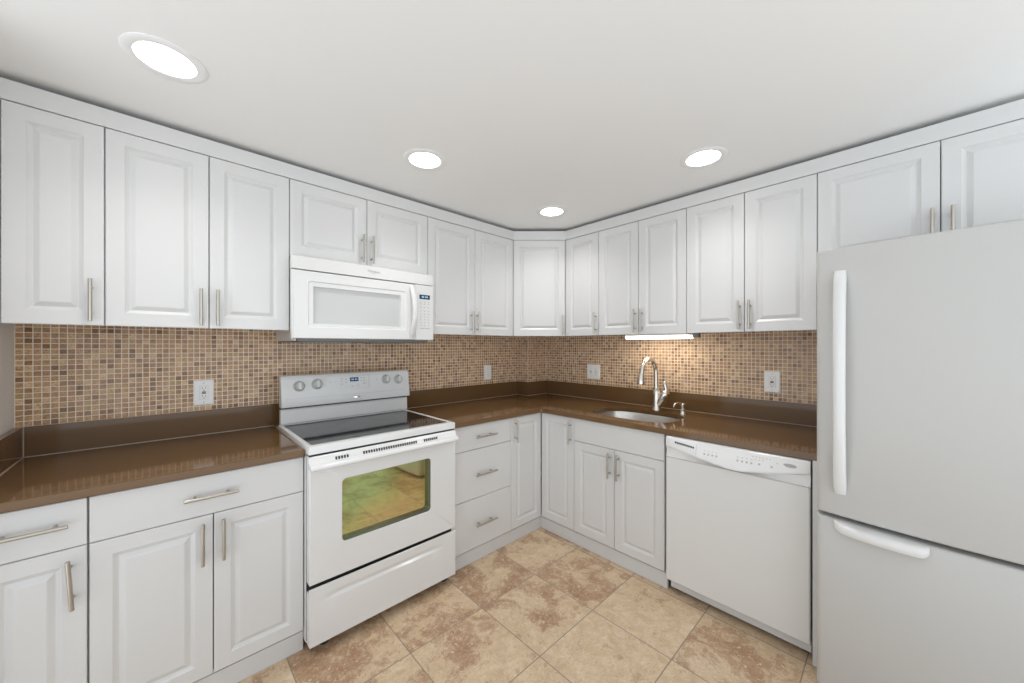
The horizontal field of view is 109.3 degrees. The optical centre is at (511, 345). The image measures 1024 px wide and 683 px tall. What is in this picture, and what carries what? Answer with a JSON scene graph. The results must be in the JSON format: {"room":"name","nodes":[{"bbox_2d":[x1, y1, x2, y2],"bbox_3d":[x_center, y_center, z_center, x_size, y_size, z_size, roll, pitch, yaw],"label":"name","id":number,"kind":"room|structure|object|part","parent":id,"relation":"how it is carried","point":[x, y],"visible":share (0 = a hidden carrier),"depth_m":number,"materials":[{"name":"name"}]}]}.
{"room":"kitchen","nodes":[
{"label":"kitchen","id":0,"kind":"room"},
{"bbox_2d":[0,100,13,434],"bbox_3d":[-1.861,0.215,1.221,0.100,2.326,0.840,0,0,-43],"label":"wall","id":1,"kind":"structure","parent":0,"point":[6,330],"depth_m":1.42,"materials":[{"name":"white paint"}]},
{"bbox_2d":[0,77,1023,240],"bbox_3d":[0.154,-0.889,2.072,3.896,0.070,1.745,0,0,1],"label":"trim","id":2,"kind":"structure","parent":1,"relation":"attached to","point":[12,91],"depth_m":1.70,"materials":[{"name":"white laminate"}]},
{"bbox_2d":[0,0,1023,230],"bbox_3d":[0.172,-0.948,0.956,3.860,0.001,3.860,0,0,-43],"label":"ceiling","id":3,"kind":"structure","parent":0,"point":[591,109],"depth_m":1.28,"materials":[{"name":"white paint"}]},
{"bbox_2d":[118,32,207,83],"bbox_3d":[-1.148,-0.974,1.204,0.214,0.060,0.214,0,0,-43],"label":"ceiling light","id":4,"kind":"object","parent":3,"relation":"attached to","point":[164,58],"visible":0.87,"depth_m":1.23,"materials":[{"name":"white plastic"}]},
{"bbox_2d":[403,149,445,170],"bbox_3d":[-0.444,-0.974,1.851,0.214,0.060,0.214,0,0,-43],"label":"ceiling light","id":5,"kind":"object","parent":3,"relation":"attached to","point":[422,159],"visible":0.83,"depth_m":1.89,"materials":[{"name":"white"}]},
{"bbox_2d":[537,206,566,216],"bbox_3d":[0.281,-0.974,2.561,0.214,0.060,0.214,0,0,-43],"label":"ceiling light","id":6,"kind":"object","parent":3,"relation":"attached to","point":[548,211],"visible":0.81,"depth_m":2.61,"materials":[{"name":"white"}]},
{"bbox_2d":[680,146,727,168],"bbox_3d":[0.964,-0.974,1.832,0.214,0.060,0.214,0,0,-43],"label":"ceiling light","id":7,"kind":"object","parent":3,"relation":"attached to","point":[707,156],"visible":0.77,"depth_m":1.87,"materials":[{"name":"white"}]},
{"bbox_2d":[238,527,818,682],"bbox_3d":[0.172,1.378,0.956,3.860,0.001,3.860,0,0,-43],"label":"floor","id":8,"kind":"structure","parent":0,"point":[542,606],"depth_m":1.73,"materials":[{"name":"tile"}]},
{"bbox_2d":[0,497,88,682],"bbox_3d":[-1.715,0.936,1.337,0.266,0.884,0.710,0,0,-43],"label":"base cabinet","id":9,"kind":"object","parent":8,"relation":"on","point":[44,550],"visible":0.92,"depth_m":1.14,"materials":[{"name":"white laminate"}]},
{"bbox_3d":[-1.474,0.573,1.105,0.160,0.012,0.041,0,0,-43],"label":"handle","id":10,"kind":"part","parent":9,"relation":"part of","materials":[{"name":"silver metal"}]},
{"bbox_3d":[-1.494,0.578,1.128,0.229,0.153,0.020,0,0,-43],"label":"drawer","id":11,"kind":"part","parent":9,"relation":"part of","materials":[{"name":"white laminate"}]},
{"bbox_3d":[-1.413,0.764,1.162,0.021,0.160,0.041,0,0,-43],"label":"handle","id":12,"kind":"part","parent":9,"relation":"part of","materials":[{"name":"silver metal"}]},
{"bbox_2d":[89,457,302,682],"bbox_3d":[-1.387,0.936,1.648,0.636,0.884,0.710,0,0,-43],"label":"base cabinet","id":13,"kind":"object","parent":8,"relation":"on","point":[199,579],"visible":0.98,"depth_m":1.39,"materials":[{"name":"white laminate"}]},
{"bbox_3d":[-1.292,0.970,1.319,0.317,0.625,0.020,0,0,-43],"label":"door","id":14,"kind":"part","parent":13,"relation":"part of","materials":[{"name":"white laminate"}]},
{"bbox_2d":[0,403,304,512],"bbox_3d":[-1.353,0.416,1.692,1.283,0.156,0.695,0,0,-43],"label":"countertop","id":15,"kind":"structure","parent":13,"relation":"on","point":[40,465],"depth_m":1.55,"materials":[{"name":"brown stone"}]},
{"bbox_3d":[-1.178,0.578,1.427,0.632,0.153,0.020,0,0,-43],"label":"drawer","id":16,"kind":"part","parent":13,"relation":"part of","materials":[{"name":"white laminate"}]},
{"bbox_3d":[-1.179,0.756,1.384,0.012,0.160,0.041,0,0,-43],"label":"handle","id":17,"kind":"part","parent":13,"relation":"part of","materials":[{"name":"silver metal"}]},
{"bbox_3d":[-1.159,0.578,1.403,0.165,0.012,0.041,0,0,-43],"label":"handle","id":18,"kind":"part","parent":13,"relation":"part of","materials":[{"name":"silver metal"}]},
{"bbox_3d":[-1.134,0.756,1.427,0.012,0.160,0.041,0,0,-43],"label":"handle","id":19,"kind":"part","parent":13,"relation":"part of","materials":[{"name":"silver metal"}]},
{"bbox_3d":[-1.062,0.970,1.537,0.312,0.625,0.020,0,0,-43],"label":"door","id":20,"kind":"part","parent":13,"relation":"part of","materials":[{"name":"white laminate"}]},
{"bbox_2d":[278,370,458,648],"bbox_3d":[-0.833,0.773,2.090,0.778,1.210,0.753,0,0,-43],"label":"range","id":21,"kind":"object","parent":8,"relation":"on","point":[379,474],"visible":0.97,"depth_m":1.87,"materials":[{"name":"white metal"}]},
{"bbox_3d":[-1.209,0.229,2.066,0.060,0.060,0.025,0,-8,-43],"label":"knob","id":22,"kind":"part","parent":21,"relation":"part of","materials":[{"name":"grey"}]},
{"bbox_3d":[-1.141,0.224,2.131,0.060,0.060,0.025,0,-8,-43],"label":"knob","id":23,"kind":"part","parent":21,"relation":"part of","materials":[{"name":"grey plastic"}]},
{"bbox_3d":[-1.016,0.258,2.291,0.767,0.180,0.068,0,0,-43],"label":"control panel","id":24,"kind":"part","parent":21,"relation":"part of","materials":[{"name":"white metal"}]},
{"bbox_3d":[-0.991,0.229,2.290,0.182,0.086,0.001,0,-9,-43],"label":"clock panel","id":25,"kind":"part","parent":21,"relation":"part of","materials":[{"name":"white plastic"}]},
{"bbox_2d":[278,409,454,454],"bbox_3d":[-0.820,0.463,2.075,0.771,0.034,0.611,0,0,-43],"label":"cooktop","id":26,"kind":"object","parent":21,"relation":"in","point":[352,432],"depth_m":1.97,"materials":[{"name":"black glass"}]},
{"bbox_3d":[-0.640,0.900,1.885,0.769,0.836,0.002,0,0,-43],"label":"frame","id":27,"kind":"part","parent":21,"relation":"part of","materials":[{"name":"white metal"}]},
{"bbox_3d":[-0.623,1.199,1.867,0.767,0.254,0.046,0,0,-43],"label":"storage drawer","id":28,"kind":"part","parent":21,"relation":"part of","materials":[{"name":"white metal"}]},
{"bbox_3d":[-0.623,0.772,1.867,0.767,0.566,0.046,0,0,-43],"label":"oven door","id":29,"kind":"part","parent":21,"relation":"part of","materials":[{"name":"white metal"}]},
{"bbox_3d":[-0.594,0.518,1.829,0.766,0.058,0.048,0,0,-43],"label":"handle","id":30,"kind":"part","parent":21,"relation":"part of","materials":[{"name":"white ceramic"}]},
{"bbox_3d":[-0.836,0.220,2.421,0.060,0.060,0.025,0,-8,-43],"label":"knob","id":31,"kind":"part","parent":21,"relation":"part of","materials":[{"name":"grey"}]},
{"bbox_3d":[-0.773,0.226,2.479,0.060,0.060,0.025,0,-8,-43],"label":"knob","id":32,"kind":"part","parent":21,"relation":"part of","materials":[{"name":"grey"}]},
{"bbox_2d":[451,418,510,570],"bbox_3d":[-0.407,0.936,2.575,0.511,0.884,0.710,0,0,-43],"label":"base cabinet","id":33,"kind":"object","parent":8,"relation":"on","point":[482,527],"visible":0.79,"depth_m":2.34,"materials":[{"name":"white laminate"}]},
{"bbox_3d":[-0.198,1.127,2.355,0.507,0.311,0.020,0,0,-43],"label":"drawer","id":34,"kind":"part","parent":33,"relation":"part of","materials":[{"name":"white laminate"}]},
{"bbox_3d":[-0.198,0.814,2.355,0.507,0.309,0.020,0,0,-43],"label":"drawer","id":35,"kind":"part","parent":33,"relation":"part of","materials":[{"name":"white laminate"}]},
{"bbox_3d":[-0.198,0.579,2.355,0.507,0.155,0.020,0,0,-43],"label":"drawer","id":36,"kind":"part","parent":33,"relation":"part of","materials":[{"name":"white laminate"}]},
{"bbox_3d":[-0.167,1.133,2.342,0.172,0.012,0.041,0,0,-43],"label":"handle","id":37,"kind":"part","parent":33,"relation":"part of","materials":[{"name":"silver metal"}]},
{"bbox_3d":[-0.167,0.816,2.342,0.172,0.012,0.041,0,0,-43],"label":"handle","id":38,"kind":"part","parent":33,"relation":"part of","materials":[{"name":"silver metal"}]},
{"bbox_3d":[-0.167,0.577,2.342,0.170,0.012,0.041,0,0,-43],"label":"handle","id":39,"kind":"part","parent":33,"relation":"part of","materials":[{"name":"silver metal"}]},
{"bbox_2d":[510,412,575,542],"bbox_3d":[0.225,0.936,2.994,0.979,0.884,0.971,0,0,-43],"label":"base cabinet","id":40,"kind":"object","parent":8,"relation":"on","point":[546,501],"visible":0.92,"depth_m":2.63,"materials":[{"name":"white laminate"}]},
{"bbox_3d":[0.033,0.593,2.532,0.012,0.158,0.041,0,0,-43],"label":"handle","id":41,"kind":"part","parent":40,"relation":"part of","materials":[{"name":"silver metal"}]},
{"bbox_3d":[0.100,0.892,2.638,0.308,0.781,0.020,0,0,-43],"label":"door","id":42,"kind":"part","parent":40,"relation":"part of","materials":[{"name":"white laminate"}]},
{"bbox_3d":[0.332,0.892,2.634,0.020,0.781,0.300,0,0,-43],"label":"door","id":43,"kind":"part","parent":40,"relation":"part of","materials":[{"name":"white laminate"}]},
{"bbox_3d":[0.397,0.603,2.522,0.041,0.160,0.012,0,0,-43],"label":"handle","id":44,"kind":"part","parent":40,"relation":"part of","materials":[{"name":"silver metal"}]},
{"bbox_2d":[405,380,816,460],"bbox_3d":[0.344,0.416,2.209,1.888,0.156,2.278,0,0,-43],"label":"countertop","id":45,"kind":"structure","parent":40,"relation":"on","point":[776,427],"depth_m":2.48,"materials":[{"name":"brown stone"}]},
{"bbox_2d":[597,411,678,422],"bbox_3d":[0.848,0.590,2.475,0.430,0.192,0.590,0,0,-43],"label":"sink","id":46,"kind":"object","parent":45,"relation":"in","point":[620,414],"visible":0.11,"depth_m":2.67,"materials":[{"name":"silver metal"}]},
{"bbox_2d":[637,357,668,410],"bbox_3d":[0.986,0.270,2.551,0.271,0.386,0.124,0,0,-36],"label":"faucet","id":47,"kind":"object","parent":45,"relation":"on","point":[659,399],"visible":1,"depth_m":2.59,"materials":[{"name":"silver metal"}]},
{"bbox_3d":[0.970,0.191,2.571,0.227,0.228,0.032,0,0,-41],"label":"spout","id":48,"kind":"part","parent":47,"relation":"part of","materials":[{"name":"silver metal"}]},
{"bbox_3d":[1.092,0.293,2.591,0.031,0.085,0.040,0,0,-43],"label":"lever","id":49,"kind":"part","parent":47,"relation":"part of","materials":[{"name":"silver metal"}]},
{"bbox_2d":[673,402,686,414],"bbox_3d":[1.125,0.420,2.453,0.120,0.086,0.046,0,0,-18],"label":"soap dispenser","id":50,"kind":"object","parent":45,"relation":"on","point":[682,410],"visible":1,"depth_m":2.45,"materials":[{"name":"silver metal"}]},
{"bbox_2d":[574,418,668,587],"bbox_3d":[0.878,0.936,2.499,0.710,0.884,0.643,0,0,-43],"label":"base cabinet","id":51,"kind":"object","parent":8,"relation":"on","point":[620,472],"visible":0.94,"depth_m":2.25,"materials":[{"name":"white laminate"}]},
{"bbox_3d":[0.544,0.970,2.411,0.020,0.625,0.310,0,0,-43],"label":"door","id":52,"kind":"part","parent":51,"relation":"part of","materials":[{"name":"white laminate"}]},
{"bbox_3d":[0.611,0.756,2.296,0.041,0.160,0.012,0,0,-43],"label":"handle","id":53,"kind":"part","parent":51,"relation":"part of","materials":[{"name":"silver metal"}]},
{"bbox_3d":[0.653,0.755,2.251,0.041,0.160,0.012,0,0,-43],"label":"handle","id":54,"kind":"part","parent":51,"relation":"part of","materials":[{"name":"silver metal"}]},
{"bbox_3d":[0.654,0.578,2.294,0.020,0.153,0.631,0,0,-43],"label":"false drawer","id":55,"kind":"part","parent":51,"relation":"part of","materials":[{"name":"white laminate"}]},
{"bbox_3d":[0.762,0.970,2.180,0.020,0.625,0.318,0,0,-43],"label":"door","id":56,"kind":"part","parent":51,"relation":"part of","materials":[{"name":"white laminate"}]},
{"bbox_2d":[666,435,812,652],"bbox_3d":[1.302,0.938,2.012,0.707,0.880,0.626,0,0,-43],"label":"dishwasher","id":57,"kind":"object","parent":8,"relation":"on","point":[739,521],"visible":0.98,"depth_m":1.75,"materials":[{"name":"grey plastic"}]},
{"bbox_3d":[1.079,0.555,1.800,0.091,0.114,0.626,0,0,-43],"label":"control panel","id":58,"kind":"part","parent":57,"relation":"part of","materials":[{"name":"white plastic"}]},
{"bbox_3d":[1.115,1.327,1.832,0.015,0.062,0.618,0,0,-43],"label":"kick plate","id":59,"kind":"part","parent":57,"relation":"part of","materials":[{"name":"grey"}]},
{"bbox_2d":[813,461,817,666],"bbox_3d":[1.554,0.936,1.799,0.694,0.883,0.016,0,0,-43],"label":"end panel","id":60,"kind":"object","parent":8,"relation":"on","point":[815,508],"visible":0.21,"depth_m":1.56,"materials":[{"name":"white laminate"}]},
{"bbox_2d":[817,219,1023,682],"bbox_3d":[1.766,0.500,1.394,0.884,1.754,0.838,0,0,-43],"label":"refrigerator","id":61,"kind":"object","parent":8,"relation":"on","point":[920,338],"visible":1,"depth_m":1.22,"materials":[{"name":"grey metal"}]},
{"bbox_3d":[1.231,0.138,1.364,0.065,0.849,0.037,0,0,-43],"label":"handle","id":62,"kind":"part","parent":61,"relation":"part of","materials":[{"name":"white plastic"}]},
{"bbox_3d":[1.297,0.689,1.288,0.053,0.042,0.244,0,0,-38],"label":"handle","id":63,"kind":"part","parent":61,"relation":"part of","materials":[{"name":"white plastic"}]},
{"bbox_3d":[1.514,1.005,1.156,0.116,0.676,0.838,0,0,-43],"label":"freezer drawer","id":64,"kind":"part","parent":61,"relation":"part of","materials":[{"name":"white metal"}]},
{"bbox_2d":[541,412,541,476],"bbox_3d":[0.197,0.642,3.547,0.260,1.472,0.132,0,0,-43],"label":"wall","id":65,"kind":"structure","parent":0,"point":[541,412],"depth_m":3.54,"materials":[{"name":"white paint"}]},
{"bbox_2d":[527,336,527,381],"bbox_3d":[0.242,0.121,3.492,0.262,0.433,0.004,0,0,-43],"label":"trim","id":66,"kind":"structure","parent":65,"relation":"attached to","point":[527,336],"depth_m":3.40,"materials":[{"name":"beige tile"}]},
{"bbox_2d":[518,336,545,381],"bbox_3d":[0.197,0.121,3.540,0.260,0.433,0.132,0,0,-43],"label":"backsplash","id":67,"kind":"structure","parent":65,"relation":"attached to","point":[536,344],"depth_m":3.47,"materials":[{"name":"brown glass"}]},
{"bbox_3d":[-0.934,0.215,2.623,3.174,2.326,0.080,0,0,-43],"label":"wall","id":68,"kind":"structure","parent":0,"visible":0},
{"bbox_2d":[1,99,104,325],"bbox_3d":[-1.791,-0.465,1.454,0.240,0.772,0.424,0,0,-43],"label":"upper cabinet","id":69,"kind":"object","parent":68,"relation":"attached to","point":[53,165],"visible":0.94,"depth_m":1.32,"materials":[{"name":"white laminate"}]},
{"bbox_3d":[-1.596,-0.174,1.375,0.012,0.160,0.041,0,0,-43],"label":"handle","id":70,"kind":"part","parent":69,"relation":"part of","materials":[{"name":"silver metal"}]},
{"bbox_2d":[105,128,288,330],"bbox_3d":[-1.476,-0.465,1.753,0.626,0.772,0.424,0,0,-43],"label":"upper cabinet","id":71,"kind":"object","parent":68,"relation":"attached to","point":[193,240],"visible":1,"depth_m":1.59,"materials":[{"name":"white laminate"}]},
{"bbox_3d":[-1.479,-0.465,1.528,0.310,0.772,0.020,0,0,-43],"label":"door","id":72,"kind":"part","parent":71,"relation":"part of","materials":[{"name":"white laminate"}]},
{"bbox_3d":[-1.365,-0.171,1.594,0.012,0.160,0.041,0,0,-43],"label":"handle","id":73,"kind":"part","parent":71,"relation":"part of","materials":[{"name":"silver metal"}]},
{"bbox_3d":[-1.324,-0.171,1.633,0.012,0.160,0.041,0,0,-43],"label":"handle","id":74,"kind":"part","parent":71,"relation":"part of","materials":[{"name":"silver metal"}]},
{"bbox_3d":[-1.251,-0.465,1.744,0.311,0.772,0.020,0,0,-43],"label":"door","id":75,"kind":"part","parent":71,"relation":"part of","materials":[{"name":"white laminate"}]},
{"bbox_2d":[193,380,213,405],"bbox_3d":[-1.618,0.245,1.906,0.083,0.131,0.010,0,0,-43],"label":"outlet","id":76,"kind":"object","parent":68,"relation":"attached to","point":[203,390],"visible":1,"depth_m":1.90,"materials":[{"name":"white plastic"}]},
{"bbox_2d":[200,386,207,398],"bbox_3d":[-1.617,0.245,1.904,0.034,0.068,0.003,0,0,-43],"label":"receptacle","id":77,"kind":"object","parent":76,"relation":"attached to","point":[203,389],"depth_m":1.90,"materials":[{"name":"grey plastic"}]},
{"bbox_2d":[14,324,517,427],"bbox_3d":[-1.000,0.121,2.501,2.908,0.433,0.005,0,0,-43],"label":"backsplash","id":78,"kind":"structure","parent":68,"relation":"attached to","point":[63,373],"depth_m":1.85,"materials":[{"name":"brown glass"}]},
{"bbox_2d":[289,179,426,274],"bbox_3d":[-0.960,-0.658,2.241,0.791,0.386,0.424,0,0,-43],"label":"upper cabinet","id":79,"kind":"object","parent":68,"relation":"attached to","point":[324,223],"visible":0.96,"depth_m":2.06,"materials":[{"name":"white laminate"}]},
{"bbox_3d":[-0.994,-0.658,1.987,0.390,0.386,0.020,0,0,-43],"label":"door","id":80,"kind":"part","parent":79,"relation":"part of","materials":[{"name":"white laminate"}]},
{"bbox_2d":[276,254,432,342],"bbox_3d":[-0.930,-0.238,2.201,0.796,0.440,0.523,0,0,-43],"label":"microwave","id":81,"kind":"object","parent":79,"relation":"attached to","point":[331,301],"visible":1,"depth_m":2.01,"materials":[{"name":"white plastic"}]},
{"bbox_3d":[-0.852,-0.209,2.023,0.664,0.344,0.038,0,0,-43],"label":"door","id":82,"kind":"part","parent":81,"relation":"part of","materials":[{"name":"white plastic"}]},
{"bbox_3d":[-0.806,-0.420,2.067,0.793,0.071,0.038,0,0,-43],"label":"vent panel","id":83,"kind":"part","parent":81,"relation":"part of","materials":[{"name":"white plastic"}]},
{"bbox_3d":[-0.599,-0.213,2.204,0.028,0.320,0.072,0,0,-43],"label":"handle","id":84,"kind":"part","parent":81,"relation":"part of","materials":[{"name":"white ceramic"}]},
{"bbox_3d":[-0.563,-0.209,2.297,0.130,0.344,0.038,0,0,-43],"label":"keypad panel","id":85,"kind":"part","parent":81,"relation":"part of","materials":[{"name":"white plastic"}]},
{"bbox_3d":[-0.853,-0.557,2.078,0.012,0.160,0.041,0,0,-43],"label":"handle","id":86,"kind":"part","parent":79,"relation":"part of","materials":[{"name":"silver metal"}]},
{"bbox_3d":[-0.813,-0.557,2.117,0.012,0.160,0.041,0,0,-43],"label":"handle","id":87,"kind":"part","parent":79,"relation":"part of","materials":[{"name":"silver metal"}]},
{"bbox_3d":[-0.707,-0.658,2.259,0.395,0.386,0.020,0,0,-43],"label":"door","id":88,"kind":"part","parent":79,"relation":"part of","materials":[{"name":"white laminate"}]},
{"bbox_2d":[427,217,512,335],"bbox_3d":[-0.390,-0.465,2.781,0.777,0.772,0.424,0,0,-43],"label":"upper cabinet","id":89,"kind":"object","parent":68,"relation":"attached to","point":[471,270],"visible":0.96,"depth_m":2.62,"materials":[{"name":"white laminate"}]},
{"bbox_3d":[-0.419,-0.465,2.531,0.389,0.772,0.020,0,0,-43],"label":"door","id":90,"kind":"part","parent":89,"relation":"part of","materials":[{"name":"white laminate"}]},
{"bbox_3d":[-0.137,-0.465,2.799,0.382,0.772,0.020,0,0,-43],"label":"door","id":91,"kind":"part","parent":89,"relation":"part of","materials":[{"name":"white laminate"}]},
{"bbox_2d":[484,365,490,379],"bbox_3d":[-0.215,0.235,3.235,0.079,0.130,0.008,0,0,-43],"label":"outlet","id":92,"kind":"object","parent":68,"relation":"attached to","point":[487,368],"visible":1,"depth_m":3.23,"materials":[{"name":"white plastic"}]},
{"bbox_3d":[1.568,0.215,2.347,0.080,2.326,3.760,0,0,-43],"label":"wall","id":93,"kind":"structure","parent":0,"visible":0},
{"bbox_2d":[513,240,565,335],"bbox_3d":[0.232,-0.465,3.190,0.688,0.772,0.686,0,0,-43],"label":"upper cabinet","id":94,"kind":"object","parent":93,"relation":"attached to","point":[539,266],"visible":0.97,"depth_m":2.92,"materials":[{"name":"white laminate"}]},
{"bbox_3d":[0.404,-0.166,2.903,0.012,0.160,0.041,0,0,0],"label":"handle","id":95,"kind":"part","parent":94,"relation":"part of","materials":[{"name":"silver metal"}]},
{"bbox_2d":[566,232,598,335],"bbox_3d":[0.661,-0.465,2.929,0.424,0.772,0.308,0,0,-43],"label":"upper cabinet","id":96,"kind":"object","parent":93,"relation":"attached to","point":[582,252],"visible":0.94,"depth_m":2.80,"materials":[{"name":"white laminate"}]},
{"bbox_2d":[587,364,599,378],"bbox_3d":[0.709,0.226,3.175,0.019,0.126,0.127,0,0,-43],"label":"light switch","id":97,"kind":"object","parent":93,"relation":"attached to","point":[593,371],"visible":1,"depth_m":3.18,"materials":[{"name":"white plastic"}]},
{"bbox_2d":[599,208,686,334],"bbox_3d":[0.984,-0.465,2.588,0.424,0.772,0.630,0,0,-43],"label":"upper cabinet","id":98,"kind":"object","parent":93,"relation":"attached to","point":[643,263],"visible":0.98,"depth_m":2.43,"materials":[{"name":"white laminate"}]},
{"bbox_3d":[0.758,-0.465,2.591,0.020,0.772,0.311,0,0,-43],"label":"door","id":99,"kind":"part","parent":98,"relation":"part of","materials":[{"name":"white laminate"}]},
{"bbox_3d":[0.830,-0.171,2.471,0.041,0.160,0.012,0,0,-43],"label":"handle","id":100,"kind":"part","parent":98,"relation":"part of","materials":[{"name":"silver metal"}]},
{"bbox_3d":[0.865,-0.171,2.434,0.041,0.160,0.012,0,0,-43],"label":"handle","id":101,"kind":"part","parent":98,"relation":"part of","materials":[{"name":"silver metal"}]},
{"bbox_3d":[0.975,-0.465,2.363,0.020,0.772,0.313,0,0,-43],"label":"door","id":102,"kind":"part","parent":98,"relation":"part of","materials":[{"name":"white laminate"}]},
{"bbox_2d":[625,333,703,339],"bbox_3d":[1.070,-0.072,2.538,0.110,0.048,0.554,0,0,-43],"label":"light","id":103,"kind":"object","parent":98,"relation":"attached to","point":[681,335],"visible":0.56,"depth_m":2.49,"materials":[{"name":"white plastic"}]},
{"bbox_2d":[625,335,692,339],"bbox_3d":[1.035,-0.060,2.575,0.106,0.024,0.444,0,0,-43],"label":"diffuser","id":104,"kind":"object","parent":103,"relation":"attached to","point":[631,337],"depth_m":2.52,"materials":[{"name":"white plastic"}]},
{"bbox_2d":[546,330,816,404],"bbox_3d":[1.087,0.121,2.793,0.005,0.433,2.188,0,0,-43],"label":"backsplash","id":105,"kind":"structure","parent":93,"relation":"attached to","point":[729,364],"depth_m":2.52,"materials":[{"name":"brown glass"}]},
{"bbox_2d":[687,174,817,332],"bbox_3d":[1.415,-0.465,2.133,0.424,0.772,0.622,0,0,-43],"label":"upper cabinet","id":106,"kind":"object","parent":93,"relation":"attached to","point":[752,255],"visible":0.94,"depth_m":1.98,"materials":[{"name":"white laminate"}]},
{"bbox_3d":[1.190,-0.465,2.135,0.020,0.772,0.308,0,0,-43],"label":"door","id":107,"kind":"part","parent":106,"relation":"part of","materials":[{"name":"white laminate"}]},
{"bbox_3d":[1.260,-0.171,2.017,0.041,0.160,0.012,0,0,-43],"label":"handle","id":108,"kind":"part","parent":106,"relation":"part of","materials":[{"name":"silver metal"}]},
{"bbox_3d":[1.295,-0.171,1.980,0.041,0.160,0.012,0,0,-43],"label":"handle","id":109,"kind":"part","parent":106,"relation":"part of","materials":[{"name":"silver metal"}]},
{"bbox_3d":[1.404,-0.465,1.909,0.020,0.772,0.308,0,0,-43],"label":"door","id":110,"kind":"part","parent":106,"relation":"part of","materials":[{"name":"white laminate"}]},
{"bbox_2d":[764,371,779,392],"bbox_3d":[1.603,0.222,2.237,0.010,0.131,0.083,0,0,-43],"label":"outlet","id":111,"kind":"object","parent":93,"relation":"attached to","point":[771,378],"visible":1,"depth_m":2.23,"materials":[{"name":"white plastic"}]},
{"bbox_2d":[769,376,774,387],"bbox_3d":[1.602,0.222,2.236,0.003,0.068,0.034,0,0,-43],"label":"receptacle","id":112,"kind":"object","parent":111,"relation":"attached to","point":[771,378],"depth_m":2.24,"materials":[{"name":"grey plastic"}]},
{"bbox_2d":[818,119,1023,251],"bbox_3d":[1.900,-0.623,1.621,0.424,0.456,0.787,0,0,-43],"label":"upper cabinet","id":113,"kind":"object","parent":93,"relation":"attached to","point":[976,178],"visible":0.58,"depth_m":1.53,"materials":[{"name":"white laminate"}]},
{"bbox_3d":[1.647,-0.623,1.653,0.020,0.456,0.391,0,0,-43],"label":"door","id":114,"kind":"part","parent":113,"relation":"part of","materials":[{"name":"white laminate"}]},
{"bbox_3d":[1.743,-0.489,1.507,0.041,0.160,0.012,0,0,-43],"label":"handle","id":115,"kind":"part","parent":113,"relation":"part of","materials":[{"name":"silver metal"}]},
{"bbox_3d":[1.781,-0.487,1.467,0.041,0.160,0.012,0,0,-43],"label":"handle","id":116,"kind":"part","parent":113,"relation":"part of","materials":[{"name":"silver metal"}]},
{"bbox_3d":[1.918,-0.623,1.367,0.020,0.456,0.391,0,0,-43],"label":"door","id":117,"kind":"part","parent":113,"relation":"part of","materials":[{"name":"white laminate"}]}
]}

